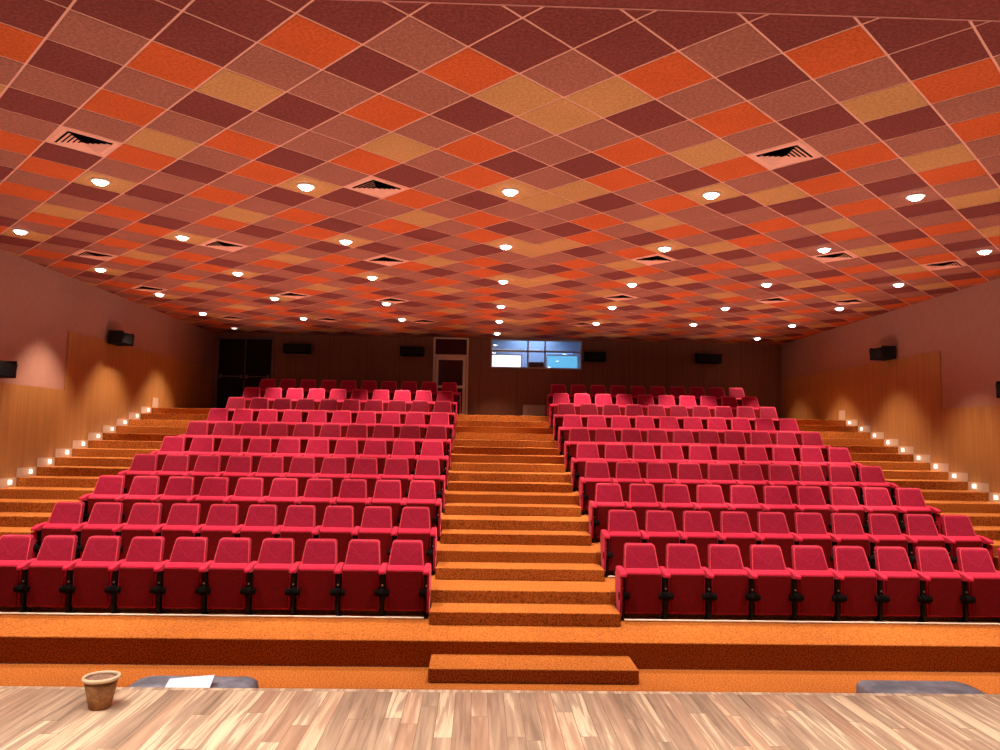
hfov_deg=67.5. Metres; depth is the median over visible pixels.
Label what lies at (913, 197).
ceiling light
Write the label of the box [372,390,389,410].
seat
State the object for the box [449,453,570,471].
floor
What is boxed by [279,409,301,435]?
seat
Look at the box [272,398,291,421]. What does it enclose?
seat
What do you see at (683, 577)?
seat
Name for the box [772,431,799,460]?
seat
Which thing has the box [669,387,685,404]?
seat
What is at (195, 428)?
seat
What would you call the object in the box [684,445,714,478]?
seat
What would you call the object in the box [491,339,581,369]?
window
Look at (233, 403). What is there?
seat
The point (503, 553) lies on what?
floor
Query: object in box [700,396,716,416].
seat
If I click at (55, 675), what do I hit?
floor
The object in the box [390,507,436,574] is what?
seat
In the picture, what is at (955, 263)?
ceiling vent
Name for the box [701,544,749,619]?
seat
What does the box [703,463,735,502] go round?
seat
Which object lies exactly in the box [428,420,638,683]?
staircase
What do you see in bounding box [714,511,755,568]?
seat
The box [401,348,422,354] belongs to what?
grille
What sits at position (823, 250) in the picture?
ceiling light
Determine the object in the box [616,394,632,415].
seat
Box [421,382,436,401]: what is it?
seat
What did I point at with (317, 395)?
seat
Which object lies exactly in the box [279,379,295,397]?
seat
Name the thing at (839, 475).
seat
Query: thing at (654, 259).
ceiling vent
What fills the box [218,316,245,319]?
ceiling vent
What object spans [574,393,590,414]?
seat
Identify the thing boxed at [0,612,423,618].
trim
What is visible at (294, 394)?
seat
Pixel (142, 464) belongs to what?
seat
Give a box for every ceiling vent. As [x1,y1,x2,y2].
[47,127,120,155]
[73,250,115,260]
[131,285,166,292]
[201,239,246,250]
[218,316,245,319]
[277,292,309,298]
[315,317,339,321]
[346,177,407,197]
[365,255,407,265]
[377,297,406,303]
[412,319,436,323]
[569,322,593,326]
[604,294,636,300]
[631,254,675,264]
[749,142,819,168]
[757,297,789,303]
[811,251,857,261]
[832,298,865,304]
[923,260,965,269]
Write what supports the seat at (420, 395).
on the floor at (458, 429)
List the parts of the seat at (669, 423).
backrest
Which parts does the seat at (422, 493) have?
armrest, seat, backrest, armrest, panel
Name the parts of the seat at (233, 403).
backrest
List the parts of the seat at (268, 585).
armrest, seat, backrest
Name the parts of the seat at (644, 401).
backrest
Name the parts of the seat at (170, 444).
seat, backrest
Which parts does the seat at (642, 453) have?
backrest, seat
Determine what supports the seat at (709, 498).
on the floor at (465, 522)
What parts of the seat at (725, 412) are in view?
backrest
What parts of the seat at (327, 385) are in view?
backrest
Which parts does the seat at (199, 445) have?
seat, backrest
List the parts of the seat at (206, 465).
armrest, seat, backrest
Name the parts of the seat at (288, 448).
seat, backrest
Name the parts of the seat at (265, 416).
backrest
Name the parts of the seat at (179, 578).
armrest, seat, backrest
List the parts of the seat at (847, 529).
armrest, backrest, seat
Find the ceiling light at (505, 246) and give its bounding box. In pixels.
[499,244,512,249]
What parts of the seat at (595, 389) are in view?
backrest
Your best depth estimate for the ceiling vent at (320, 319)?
20.59 m
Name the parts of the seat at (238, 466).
armrest, seat, backrest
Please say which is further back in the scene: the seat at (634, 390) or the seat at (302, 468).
the seat at (634, 390)
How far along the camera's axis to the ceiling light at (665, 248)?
12.25 m
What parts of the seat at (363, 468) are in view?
armrest, seat, backrest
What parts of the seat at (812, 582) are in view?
armrest, backrest, seat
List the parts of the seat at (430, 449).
seat, backrest, panel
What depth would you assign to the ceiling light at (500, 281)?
15.06 m
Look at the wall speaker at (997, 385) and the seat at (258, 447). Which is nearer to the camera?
the wall speaker at (997, 385)
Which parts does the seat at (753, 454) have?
backrest, seat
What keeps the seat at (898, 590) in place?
on the floor at (442, 590)
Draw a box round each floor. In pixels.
[0,573,999,620]
[0,663,999,693]
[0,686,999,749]
[430,539,614,574]
[436,512,599,540]
[443,489,588,513]
[447,470,578,490]
[449,426,557,440]
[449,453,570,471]
[452,439,563,454]
[456,415,552,427]
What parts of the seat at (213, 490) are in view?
armrest, seat, backrest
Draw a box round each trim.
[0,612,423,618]
[343,0,999,21]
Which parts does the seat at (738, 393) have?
backrest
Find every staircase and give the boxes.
[0,408,209,558]
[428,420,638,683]
[796,419,999,570]
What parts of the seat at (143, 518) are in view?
armrest, seat, backrest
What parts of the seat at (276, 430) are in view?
seat, backrest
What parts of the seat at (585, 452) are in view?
panel, backrest, seat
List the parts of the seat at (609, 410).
backrest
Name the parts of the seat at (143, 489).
armrest, seat, backrest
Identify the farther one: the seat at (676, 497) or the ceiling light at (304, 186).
the seat at (676, 497)
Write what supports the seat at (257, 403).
on the floor at (456, 442)
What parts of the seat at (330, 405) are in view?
backrest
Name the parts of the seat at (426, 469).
armrest, seat, backrest, panel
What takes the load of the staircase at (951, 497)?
on the platform
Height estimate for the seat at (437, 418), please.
0.998 m
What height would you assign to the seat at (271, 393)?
0.998 m
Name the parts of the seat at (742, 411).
backrest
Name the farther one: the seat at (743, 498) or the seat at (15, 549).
the seat at (743, 498)
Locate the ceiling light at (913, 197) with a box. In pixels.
[905,193,925,200]
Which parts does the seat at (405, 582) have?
armrest, seat, backrest, armrest, panel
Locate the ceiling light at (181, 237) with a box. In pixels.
[175,235,189,240]
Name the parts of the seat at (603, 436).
backrest, seat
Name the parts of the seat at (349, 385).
backrest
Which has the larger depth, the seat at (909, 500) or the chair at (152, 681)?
the seat at (909, 500)
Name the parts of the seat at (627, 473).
backrest, seat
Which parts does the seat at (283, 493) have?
armrest, seat, backrest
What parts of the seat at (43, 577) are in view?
armrest, seat, backrest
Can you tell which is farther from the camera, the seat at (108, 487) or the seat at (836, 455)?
the seat at (836, 455)
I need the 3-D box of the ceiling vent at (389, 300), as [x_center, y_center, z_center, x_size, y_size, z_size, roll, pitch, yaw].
[-2.516,-1.732,17.520,0.570,0.025,0.570,-4,-7,43]
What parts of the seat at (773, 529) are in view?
armrest, backrest, seat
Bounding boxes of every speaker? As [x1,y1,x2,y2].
[0,360,17,377]
[108,330,134,345]
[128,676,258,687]
[283,343,311,353]
[400,346,424,356]
[583,351,605,361]
[695,353,721,363]
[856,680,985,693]
[869,346,895,360]
[995,381,999,397]
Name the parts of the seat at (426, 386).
backrest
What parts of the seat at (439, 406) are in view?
backrest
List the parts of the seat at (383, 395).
backrest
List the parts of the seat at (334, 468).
armrest, seat, backrest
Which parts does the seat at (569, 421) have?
panel, seat, backrest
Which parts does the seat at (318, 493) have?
armrest, seat, backrest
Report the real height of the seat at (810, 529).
0.998 m
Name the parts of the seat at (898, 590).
armrest, backrest, seat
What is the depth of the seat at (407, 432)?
16.91 m
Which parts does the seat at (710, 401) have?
backrest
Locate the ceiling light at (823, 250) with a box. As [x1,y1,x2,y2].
[817,247,831,252]
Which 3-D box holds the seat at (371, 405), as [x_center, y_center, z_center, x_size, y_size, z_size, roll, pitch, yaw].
[-3.340,1.128,19.436,0.593,0.998,0.482,1,-5,-2]
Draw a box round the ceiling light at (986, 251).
[977,249,992,254]
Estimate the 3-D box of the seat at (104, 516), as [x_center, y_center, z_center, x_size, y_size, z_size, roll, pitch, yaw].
[-6.134,2.464,11.428,0.593,0.998,0.482,1,-5,-2]
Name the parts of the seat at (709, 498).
armrest, backrest, seat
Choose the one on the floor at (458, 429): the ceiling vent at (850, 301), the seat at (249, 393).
the seat at (249, 393)
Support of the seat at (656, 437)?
on the floor at (471, 458)
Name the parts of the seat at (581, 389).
backrest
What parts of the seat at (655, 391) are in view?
backrest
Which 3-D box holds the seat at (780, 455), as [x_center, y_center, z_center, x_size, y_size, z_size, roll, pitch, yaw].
[5.961,2.004,15.717,0.593,0.998,0.482,1,-5,-2]
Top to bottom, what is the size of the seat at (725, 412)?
0.998 m
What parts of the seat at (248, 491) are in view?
armrest, seat, backrest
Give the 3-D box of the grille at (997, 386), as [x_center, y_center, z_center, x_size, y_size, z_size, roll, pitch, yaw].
[8.965,0.261,13.231,0.046,0.204,0.552,1,-5,-2]
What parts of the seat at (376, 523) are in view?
armrest, seat, backrest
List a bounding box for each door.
[214,336,274,407]
[433,337,468,414]
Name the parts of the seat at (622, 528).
panel, armrest, backrest, seat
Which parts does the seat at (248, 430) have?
seat, backrest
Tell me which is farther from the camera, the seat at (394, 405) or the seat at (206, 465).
the seat at (394, 405)
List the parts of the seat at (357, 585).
armrest, seat, backrest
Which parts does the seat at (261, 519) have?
armrest, seat, backrest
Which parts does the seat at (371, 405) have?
backrest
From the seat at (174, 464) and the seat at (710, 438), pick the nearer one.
the seat at (174, 464)
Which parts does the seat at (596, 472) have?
panel, armrest, backrest, seat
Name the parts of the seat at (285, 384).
backrest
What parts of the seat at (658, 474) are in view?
armrest, backrest, seat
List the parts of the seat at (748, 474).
armrest, backrest, seat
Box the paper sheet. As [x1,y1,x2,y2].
[165,675,214,687]
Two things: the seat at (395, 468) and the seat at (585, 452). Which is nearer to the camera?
the seat at (395, 468)
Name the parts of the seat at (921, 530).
armrest, backrest, seat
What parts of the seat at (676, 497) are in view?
armrest, backrest, seat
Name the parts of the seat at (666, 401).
backrest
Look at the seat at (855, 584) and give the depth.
10.29 m
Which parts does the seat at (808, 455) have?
backrest, seat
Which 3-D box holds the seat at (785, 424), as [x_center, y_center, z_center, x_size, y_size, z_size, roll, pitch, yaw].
[7.136,1.563,18.393,0.684,0.998,0.482,1,-5,-2]
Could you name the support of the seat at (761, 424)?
on the floor at (456, 442)
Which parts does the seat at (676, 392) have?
backrest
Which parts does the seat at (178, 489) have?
armrest, seat, backrest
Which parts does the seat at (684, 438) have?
backrest, seat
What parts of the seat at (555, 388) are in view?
panel, backrest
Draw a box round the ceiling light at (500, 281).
[498,280,508,283]
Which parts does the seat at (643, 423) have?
backrest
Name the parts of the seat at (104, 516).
armrest, seat, backrest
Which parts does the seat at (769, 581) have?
armrest, backrest, seat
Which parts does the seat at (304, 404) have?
backrest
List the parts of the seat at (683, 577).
armrest, backrest, seat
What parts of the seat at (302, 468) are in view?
armrest, seat, backrest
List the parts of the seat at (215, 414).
backrest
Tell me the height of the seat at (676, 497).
0.998 m
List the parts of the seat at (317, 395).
backrest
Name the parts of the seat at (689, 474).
backrest, seat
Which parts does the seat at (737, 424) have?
backrest, seat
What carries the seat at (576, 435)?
on the floor at (471, 458)
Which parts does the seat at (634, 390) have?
backrest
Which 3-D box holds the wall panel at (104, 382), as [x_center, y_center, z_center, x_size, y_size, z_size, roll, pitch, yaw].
[-8.858,1.338,13.412,0.020,4.786,20.240,1,-5,-2]
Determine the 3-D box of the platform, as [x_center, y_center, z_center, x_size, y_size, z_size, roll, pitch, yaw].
[0.296,3.429,9.681,18.200,0.314,1.298,1,-5,-2]
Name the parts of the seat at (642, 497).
armrest, backrest, seat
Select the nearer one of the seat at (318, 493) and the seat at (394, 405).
the seat at (318, 493)
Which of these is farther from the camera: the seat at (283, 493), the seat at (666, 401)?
the seat at (666, 401)
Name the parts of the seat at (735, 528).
armrest, backrest, seat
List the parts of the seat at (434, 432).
seat, backrest, panel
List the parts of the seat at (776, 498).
armrest, backrest, seat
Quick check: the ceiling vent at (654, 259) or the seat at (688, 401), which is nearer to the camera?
the ceiling vent at (654, 259)
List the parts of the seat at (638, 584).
panel, armrest, backrest, seat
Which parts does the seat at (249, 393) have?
backrest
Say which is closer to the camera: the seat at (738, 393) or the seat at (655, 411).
the seat at (655, 411)
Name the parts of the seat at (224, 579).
armrest, seat, backrest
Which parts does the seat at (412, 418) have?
seat, backrest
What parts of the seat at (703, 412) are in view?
backrest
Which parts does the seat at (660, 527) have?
armrest, backrest, seat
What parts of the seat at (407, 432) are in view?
seat, backrest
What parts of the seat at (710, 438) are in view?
backrest, seat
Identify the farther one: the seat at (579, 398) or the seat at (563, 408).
the seat at (579, 398)
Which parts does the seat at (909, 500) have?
armrest, backrest, seat, armrest, panel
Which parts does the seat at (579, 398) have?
backrest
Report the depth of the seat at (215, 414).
18.11 m
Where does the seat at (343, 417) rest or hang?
on the floor at (471, 458)
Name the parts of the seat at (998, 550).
backrest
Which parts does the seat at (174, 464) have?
armrest, seat, backrest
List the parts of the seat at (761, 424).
backrest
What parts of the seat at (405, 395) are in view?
backrest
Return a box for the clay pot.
[81,670,120,710]
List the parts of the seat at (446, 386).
backrest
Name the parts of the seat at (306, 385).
backrest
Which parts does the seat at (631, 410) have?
backrest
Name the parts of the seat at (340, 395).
backrest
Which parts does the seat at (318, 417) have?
backrest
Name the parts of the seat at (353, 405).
backrest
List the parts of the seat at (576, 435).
panel, backrest, seat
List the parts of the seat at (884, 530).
armrest, backrest, seat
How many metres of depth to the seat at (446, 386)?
22.21 m
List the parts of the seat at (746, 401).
backrest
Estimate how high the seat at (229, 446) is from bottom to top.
0.998 m
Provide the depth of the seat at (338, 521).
11.52 m
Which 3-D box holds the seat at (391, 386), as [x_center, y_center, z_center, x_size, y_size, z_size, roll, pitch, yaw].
[-3.341,0.664,22.081,0.593,0.998,0.482,1,-5,-2]
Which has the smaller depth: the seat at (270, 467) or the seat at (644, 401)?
the seat at (270, 467)
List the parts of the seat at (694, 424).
backrest, seat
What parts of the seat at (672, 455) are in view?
backrest, seat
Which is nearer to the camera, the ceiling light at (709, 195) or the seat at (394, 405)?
the ceiling light at (709, 195)
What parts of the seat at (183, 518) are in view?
armrest, seat, backrest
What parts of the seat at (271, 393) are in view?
backrest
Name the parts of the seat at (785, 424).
backrest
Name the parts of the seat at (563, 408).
panel, backrest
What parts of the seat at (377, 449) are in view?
seat, backrest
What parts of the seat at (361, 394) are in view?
backrest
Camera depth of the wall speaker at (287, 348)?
23.53 m
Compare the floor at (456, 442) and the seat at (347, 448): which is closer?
the seat at (347, 448)
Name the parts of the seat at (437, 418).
backrest, panel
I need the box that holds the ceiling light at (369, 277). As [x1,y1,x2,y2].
[367,276,377,279]
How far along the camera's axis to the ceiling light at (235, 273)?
14.73 m
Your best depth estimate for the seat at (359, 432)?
16.88 m
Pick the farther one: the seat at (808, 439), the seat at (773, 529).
the seat at (808, 439)
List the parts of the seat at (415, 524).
armrest, seat, backrest, armrest, panel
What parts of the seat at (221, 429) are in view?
seat, backrest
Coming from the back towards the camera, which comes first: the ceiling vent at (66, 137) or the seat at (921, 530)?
the seat at (921, 530)
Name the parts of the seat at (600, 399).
backrest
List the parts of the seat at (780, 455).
backrest, seat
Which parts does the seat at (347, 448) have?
seat, backrest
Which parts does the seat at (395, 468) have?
armrest, seat, backrest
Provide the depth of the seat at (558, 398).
20.96 m
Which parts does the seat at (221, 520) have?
armrest, seat, backrest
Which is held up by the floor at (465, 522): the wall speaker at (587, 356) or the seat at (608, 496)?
the seat at (608, 496)
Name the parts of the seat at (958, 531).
armrest, backrest, seat, armrest, panel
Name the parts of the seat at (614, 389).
backrest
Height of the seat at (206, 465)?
0.998 m
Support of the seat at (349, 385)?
on the floor at (459, 417)
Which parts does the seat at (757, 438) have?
backrest, seat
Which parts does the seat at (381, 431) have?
seat, backrest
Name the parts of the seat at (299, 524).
armrest, seat, backrest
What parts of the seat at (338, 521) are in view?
armrest, seat, backrest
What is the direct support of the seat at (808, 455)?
on the floor at (565, 477)
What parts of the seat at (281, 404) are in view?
backrest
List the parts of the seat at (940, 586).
armrest, backrest, seat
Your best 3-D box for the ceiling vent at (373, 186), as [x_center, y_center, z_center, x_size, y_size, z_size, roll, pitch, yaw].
[-1.573,-2.378,9.558,0.570,0.025,0.570,-4,-7,43]
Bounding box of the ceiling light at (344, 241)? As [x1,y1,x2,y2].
[339,239,352,244]
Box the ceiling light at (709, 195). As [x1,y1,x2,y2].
[702,191,719,198]
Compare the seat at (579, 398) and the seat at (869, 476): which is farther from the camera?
the seat at (579, 398)
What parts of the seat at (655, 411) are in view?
backrest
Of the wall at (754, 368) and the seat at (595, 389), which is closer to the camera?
the seat at (595, 389)
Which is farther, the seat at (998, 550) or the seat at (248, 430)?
the seat at (248, 430)
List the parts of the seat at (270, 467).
armrest, seat, backrest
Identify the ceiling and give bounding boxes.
[0,0,999,344]
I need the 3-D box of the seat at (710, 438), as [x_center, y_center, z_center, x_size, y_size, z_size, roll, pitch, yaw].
[4.739,1.748,17.007,0.593,0.998,0.482,1,-5,-2]
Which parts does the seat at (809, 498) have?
armrest, backrest, seat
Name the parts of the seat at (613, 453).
backrest, seat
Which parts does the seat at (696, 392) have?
backrest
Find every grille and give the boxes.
[123,334,134,344]
[284,345,308,351]
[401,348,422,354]
[585,353,605,359]
[698,355,720,361]
[869,348,881,358]
[995,385,999,395]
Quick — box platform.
[0,610,999,671]
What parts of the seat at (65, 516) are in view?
panel, armrest, seat, backrest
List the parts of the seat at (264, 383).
backrest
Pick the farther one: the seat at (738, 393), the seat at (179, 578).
the seat at (738, 393)
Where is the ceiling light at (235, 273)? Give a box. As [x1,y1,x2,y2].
[232,272,243,275]
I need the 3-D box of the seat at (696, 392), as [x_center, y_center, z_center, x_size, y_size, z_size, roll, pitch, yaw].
[5.868,0.843,22.326,0.593,0.998,0.482,1,-5,-2]
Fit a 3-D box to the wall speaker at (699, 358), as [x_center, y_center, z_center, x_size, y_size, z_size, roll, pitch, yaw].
[6.675,-0.531,24.010,0.810,0.310,0.306,1,-5,-2]
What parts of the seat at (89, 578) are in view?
armrest, seat, backrest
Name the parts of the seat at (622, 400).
backrest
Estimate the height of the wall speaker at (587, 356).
0.310 m
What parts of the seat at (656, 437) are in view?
backrest, seat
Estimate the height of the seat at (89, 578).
0.998 m
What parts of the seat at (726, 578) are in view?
armrest, backrest, seat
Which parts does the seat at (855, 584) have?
armrest, backrest, seat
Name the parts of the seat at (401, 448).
seat, backrest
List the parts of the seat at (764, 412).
backrest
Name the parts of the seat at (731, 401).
backrest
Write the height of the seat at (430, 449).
0.998 m
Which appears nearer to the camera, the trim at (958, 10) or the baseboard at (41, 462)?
the trim at (958, 10)
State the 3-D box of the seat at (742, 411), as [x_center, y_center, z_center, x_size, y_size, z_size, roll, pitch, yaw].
[6.465,1.319,19.697,0.593,0.998,0.482,1,-5,-2]
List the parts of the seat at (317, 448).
seat, backrest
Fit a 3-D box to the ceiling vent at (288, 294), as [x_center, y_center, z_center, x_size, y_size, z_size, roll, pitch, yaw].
[-4.709,-1.807,17.067,0.570,0.025,0.570,-4,-7,43]
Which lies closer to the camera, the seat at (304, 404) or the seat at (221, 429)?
the seat at (221, 429)
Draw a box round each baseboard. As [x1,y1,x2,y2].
[0,397,158,487]
[839,410,999,502]
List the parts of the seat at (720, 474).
armrest, backrest, seat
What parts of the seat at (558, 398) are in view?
panel, backrest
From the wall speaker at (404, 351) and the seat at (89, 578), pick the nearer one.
the seat at (89, 578)
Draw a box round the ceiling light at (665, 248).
[657,246,671,251]
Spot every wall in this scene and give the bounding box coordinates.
[0,249,213,389]
[211,333,780,417]
[781,278,999,408]
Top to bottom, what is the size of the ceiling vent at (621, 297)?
0.025 m
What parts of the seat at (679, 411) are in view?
backrest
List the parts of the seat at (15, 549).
seat, backrest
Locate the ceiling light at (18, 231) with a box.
[12,229,28,234]
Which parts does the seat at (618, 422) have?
backrest, seat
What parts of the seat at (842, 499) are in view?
armrest, backrest, seat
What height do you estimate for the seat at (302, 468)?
0.998 m
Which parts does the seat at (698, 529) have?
armrest, backrest, seat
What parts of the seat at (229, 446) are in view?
seat, backrest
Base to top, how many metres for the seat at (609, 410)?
0.998 m
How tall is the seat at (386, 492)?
0.998 m
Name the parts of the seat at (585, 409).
backrest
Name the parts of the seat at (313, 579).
armrest, seat, backrest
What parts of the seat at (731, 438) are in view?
backrest, seat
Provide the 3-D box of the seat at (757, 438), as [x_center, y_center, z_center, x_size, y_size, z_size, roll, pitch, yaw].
[5.930,1.772,17.038,0.593,0.998,0.482,1,-5,-2]
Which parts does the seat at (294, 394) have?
backrest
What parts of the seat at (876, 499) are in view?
armrest, backrest, seat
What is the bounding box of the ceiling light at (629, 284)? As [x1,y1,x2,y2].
[626,283,637,286]
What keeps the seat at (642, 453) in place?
on the floor at (565, 477)
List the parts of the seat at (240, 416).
seat, backrest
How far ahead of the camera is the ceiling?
8.63 m
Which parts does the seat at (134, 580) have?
armrest, seat, backrest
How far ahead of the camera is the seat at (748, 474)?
14.43 m
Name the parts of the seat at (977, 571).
armrest, backrest, seat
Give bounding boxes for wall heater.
[523,405,545,415]
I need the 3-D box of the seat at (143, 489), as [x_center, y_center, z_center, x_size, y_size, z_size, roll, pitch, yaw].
[-6.165,2.231,12.750,0.593,0.998,0.482,1,-5,-2]
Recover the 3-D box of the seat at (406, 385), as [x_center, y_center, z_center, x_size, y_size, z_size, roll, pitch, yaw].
[-2.745,0.676,22.096,0.593,0.998,0.482,1,-5,-2]
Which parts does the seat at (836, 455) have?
backrest, seat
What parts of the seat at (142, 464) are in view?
armrest, seat, backrest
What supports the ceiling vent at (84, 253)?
in the ceiling
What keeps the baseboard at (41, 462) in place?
attached to the wall at (39, 304)
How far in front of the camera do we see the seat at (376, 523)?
11.53 m
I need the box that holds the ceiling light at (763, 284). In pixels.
[760,283,771,286]
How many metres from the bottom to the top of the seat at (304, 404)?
0.998 m
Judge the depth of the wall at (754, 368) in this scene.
23.95 m
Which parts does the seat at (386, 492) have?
armrest, seat, backrest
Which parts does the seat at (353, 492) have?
armrest, seat, backrest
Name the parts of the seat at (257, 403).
backrest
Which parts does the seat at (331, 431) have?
seat, backrest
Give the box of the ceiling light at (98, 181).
[90,178,109,185]
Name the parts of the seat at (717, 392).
backrest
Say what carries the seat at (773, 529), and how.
on the floor at (503, 553)
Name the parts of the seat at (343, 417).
backrest, seat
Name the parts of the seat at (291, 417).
seat, backrest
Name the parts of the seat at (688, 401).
backrest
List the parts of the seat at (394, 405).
backrest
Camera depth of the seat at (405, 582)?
10.12 m
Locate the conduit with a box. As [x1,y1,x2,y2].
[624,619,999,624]
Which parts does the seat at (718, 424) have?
backrest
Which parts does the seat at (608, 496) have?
panel, armrest, backrest, seat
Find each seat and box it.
[0,534,33,605]
[16,535,77,612]
[31,501,84,558]
[62,536,120,612]
[71,502,123,559]
[79,475,124,522]
[108,536,164,612]
[112,503,161,559]
[115,476,159,523]
[117,454,157,493]
[150,436,185,470]
[150,454,189,494]
[151,476,194,523]
[152,503,200,560]
[153,537,207,613]
[178,421,208,450]
[180,437,213,470]
[182,455,220,494]
[187,477,228,524]
[192,504,238,561]
[198,537,250,613]
[204,408,228,434]
[204,421,234,451]
[209,437,242,471]
[215,455,252,495]
[223,477,263,525]
[226,397,245,420]
[226,409,252,434]
[232,422,261,451]
[232,504,276,562]
[239,437,271,471]
[242,387,260,408]
[244,538,294,614]
[247,456,283,496]
[249,397,268,420]
[253,409,277,435]
[258,478,297,525]
[259,379,275,397]
[259,422,287,452]
[264,388,281,408]
[268,438,300,472]
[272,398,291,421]
[272,505,315,562]
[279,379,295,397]
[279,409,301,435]
[280,456,314,496]
[286,388,303,409]
[286,423,314,453]
[289,538,337,614]
[294,478,332,525]
[295,398,313,421]
[298,438,328,473]
[300,379,315,397]
[302,410,326,436]
[307,388,324,409]
[312,457,345,496]
[312,505,353,562]
[313,423,340,453]
[318,399,336,422]
[320,380,335,398]
[327,439,357,473]
[329,389,346,409]
[330,479,366,526]
[331,410,350,436]
[333,539,380,615]
[340,380,356,398]
[340,424,367,453]
[341,399,359,422]
[344,457,377,497]
[350,389,367,410]
[351,411,375,437]
[351,506,392,564]
[356,439,386,473]
[361,381,376,399]
[364,399,382,423]
[365,480,401,526]
[366,424,393,454]
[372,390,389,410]
[375,411,400,438]
[376,458,408,498]
[378,540,430,618]
[381,381,396,399]
[382,400,405,423]
[385,440,414,474]
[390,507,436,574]
[393,390,410,411]
[393,425,420,455]
[400,412,424,438]
[400,480,441,540]
[401,381,416,400]
[405,400,428,424]
[408,458,444,512]
[410,390,431,411]
[414,440,448,489]
[420,425,450,469]
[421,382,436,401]
[424,412,453,453]
[429,401,454,438]
[432,391,456,425]
[437,382,460,414]
[547,384,566,415]
[549,393,569,427]
[553,403,575,440]
[558,414,582,454]
[564,428,590,471]
[569,385,586,403]
[571,443,600,491]
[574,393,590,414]
[579,461,611,514]
[580,403,597,427]
[583,415,606,441]
[589,483,624,542]
[590,385,605,403]
[591,428,617,457]
[595,394,611,414]
[600,444,628,477]
[600,510,640,576]
[602,404,620,427]
[610,385,625,403]
[611,415,631,441]
[611,462,642,501]
[615,543,662,620]
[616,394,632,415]
[617,429,643,458]
[623,483,659,530]
[625,404,643,427]
[628,444,657,478]
[630,386,645,403]
[632,416,654,442]
[637,395,653,415]
[639,510,679,567]
[641,462,673,502]
[643,429,669,459]
[647,405,665,428]
[650,386,665,404]
[655,416,679,442]
[657,444,685,478]
[657,484,693,531]
[658,395,674,415]
[659,543,706,618]
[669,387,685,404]
[670,405,688,428]
[670,429,695,459]
[673,463,704,502]
[677,511,717,567]
[679,395,696,416]
[680,417,703,443]
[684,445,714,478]
[689,387,705,405]
[691,485,727,531]
[692,406,710,428]
[695,430,721,459]
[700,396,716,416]
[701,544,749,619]
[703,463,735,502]
[704,417,726,443]
[709,387,724,405]
[713,445,742,479]
[714,406,733,429]
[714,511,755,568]
[721,396,737,417]
[722,430,747,460]
[725,485,761,532]
[728,388,744,405]
[731,418,751,443]
[734,464,766,503]
[737,406,755,429]
[741,446,770,480]
[742,397,758,417]
[744,544,793,619]
[747,431,773,460]
[752,418,775,444]
[752,512,793,568]
[759,407,778,430]
[759,486,795,532]
[764,464,797,503]
[770,446,799,480]
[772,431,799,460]
[778,418,804,444]
[786,545,836,620]
[790,512,833,567]
[793,486,831,532]
[796,465,829,503]
[797,447,828,480]
[799,432,830,461]
[825,465,861,504]
[826,447,862,481]
[826,487,866,532]
[827,513,872,568]
[828,546,879,620]
[856,466,898,505]
[860,487,900,533]
[864,513,910,569]
[871,546,922,621]
[893,488,940,533]
[902,514,944,570]
[912,547,965,621]
[939,514,993,570]
[954,547,999,622]
[996,548,999,621]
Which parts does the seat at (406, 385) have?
backrest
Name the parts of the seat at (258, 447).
seat, backrest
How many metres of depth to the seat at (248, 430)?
16.81 m
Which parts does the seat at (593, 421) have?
backrest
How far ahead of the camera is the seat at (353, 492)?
12.90 m
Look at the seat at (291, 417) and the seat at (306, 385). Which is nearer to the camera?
the seat at (291, 417)
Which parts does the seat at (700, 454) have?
backrest, seat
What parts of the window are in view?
pane, pane, pane, pane, pane, pane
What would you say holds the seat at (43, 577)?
on the platform
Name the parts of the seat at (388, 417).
backrest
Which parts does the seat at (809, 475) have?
armrest, backrest, seat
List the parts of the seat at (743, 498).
armrest, backrest, seat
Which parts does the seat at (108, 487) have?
armrest, seat, backrest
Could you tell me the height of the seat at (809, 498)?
0.998 m
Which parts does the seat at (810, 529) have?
armrest, backrest, seat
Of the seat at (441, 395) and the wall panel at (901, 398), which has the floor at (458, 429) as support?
the seat at (441, 395)
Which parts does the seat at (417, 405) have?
backrest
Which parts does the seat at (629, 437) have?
backrest, seat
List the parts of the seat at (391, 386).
backrest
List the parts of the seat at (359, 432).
seat, backrest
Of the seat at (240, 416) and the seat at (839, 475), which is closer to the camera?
the seat at (839, 475)
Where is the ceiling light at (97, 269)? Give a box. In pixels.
[94,268,106,271]
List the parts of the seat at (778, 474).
armrest, backrest, seat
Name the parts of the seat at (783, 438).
backrest, seat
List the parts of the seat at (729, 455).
backrest, seat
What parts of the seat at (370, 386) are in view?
backrest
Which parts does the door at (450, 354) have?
pane, pane, transom pane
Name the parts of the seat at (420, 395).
backrest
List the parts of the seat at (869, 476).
armrest, backrest, seat, armrest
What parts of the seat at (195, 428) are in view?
seat, backrest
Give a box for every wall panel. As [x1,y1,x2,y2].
[0,331,212,486]
[781,351,999,500]
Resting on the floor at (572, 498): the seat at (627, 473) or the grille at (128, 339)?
the seat at (627, 473)
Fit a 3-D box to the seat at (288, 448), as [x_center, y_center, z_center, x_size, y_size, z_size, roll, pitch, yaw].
[-4.439,1.802,15.440,0.593,0.998,0.482,1,-5,-2]
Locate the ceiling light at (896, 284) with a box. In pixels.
[892,283,904,286]
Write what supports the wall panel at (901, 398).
attached to the wall at (964, 324)
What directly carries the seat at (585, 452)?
on the floor at (565, 477)
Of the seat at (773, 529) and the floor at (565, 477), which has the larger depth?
the floor at (565, 477)
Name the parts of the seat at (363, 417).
backrest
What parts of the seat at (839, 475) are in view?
armrest, backrest, seat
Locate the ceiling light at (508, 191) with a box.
[501,188,518,195]
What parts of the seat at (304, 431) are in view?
seat, backrest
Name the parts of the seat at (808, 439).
backrest, seat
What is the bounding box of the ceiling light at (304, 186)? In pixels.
[297,183,314,190]
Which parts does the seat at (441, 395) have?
backrest, panel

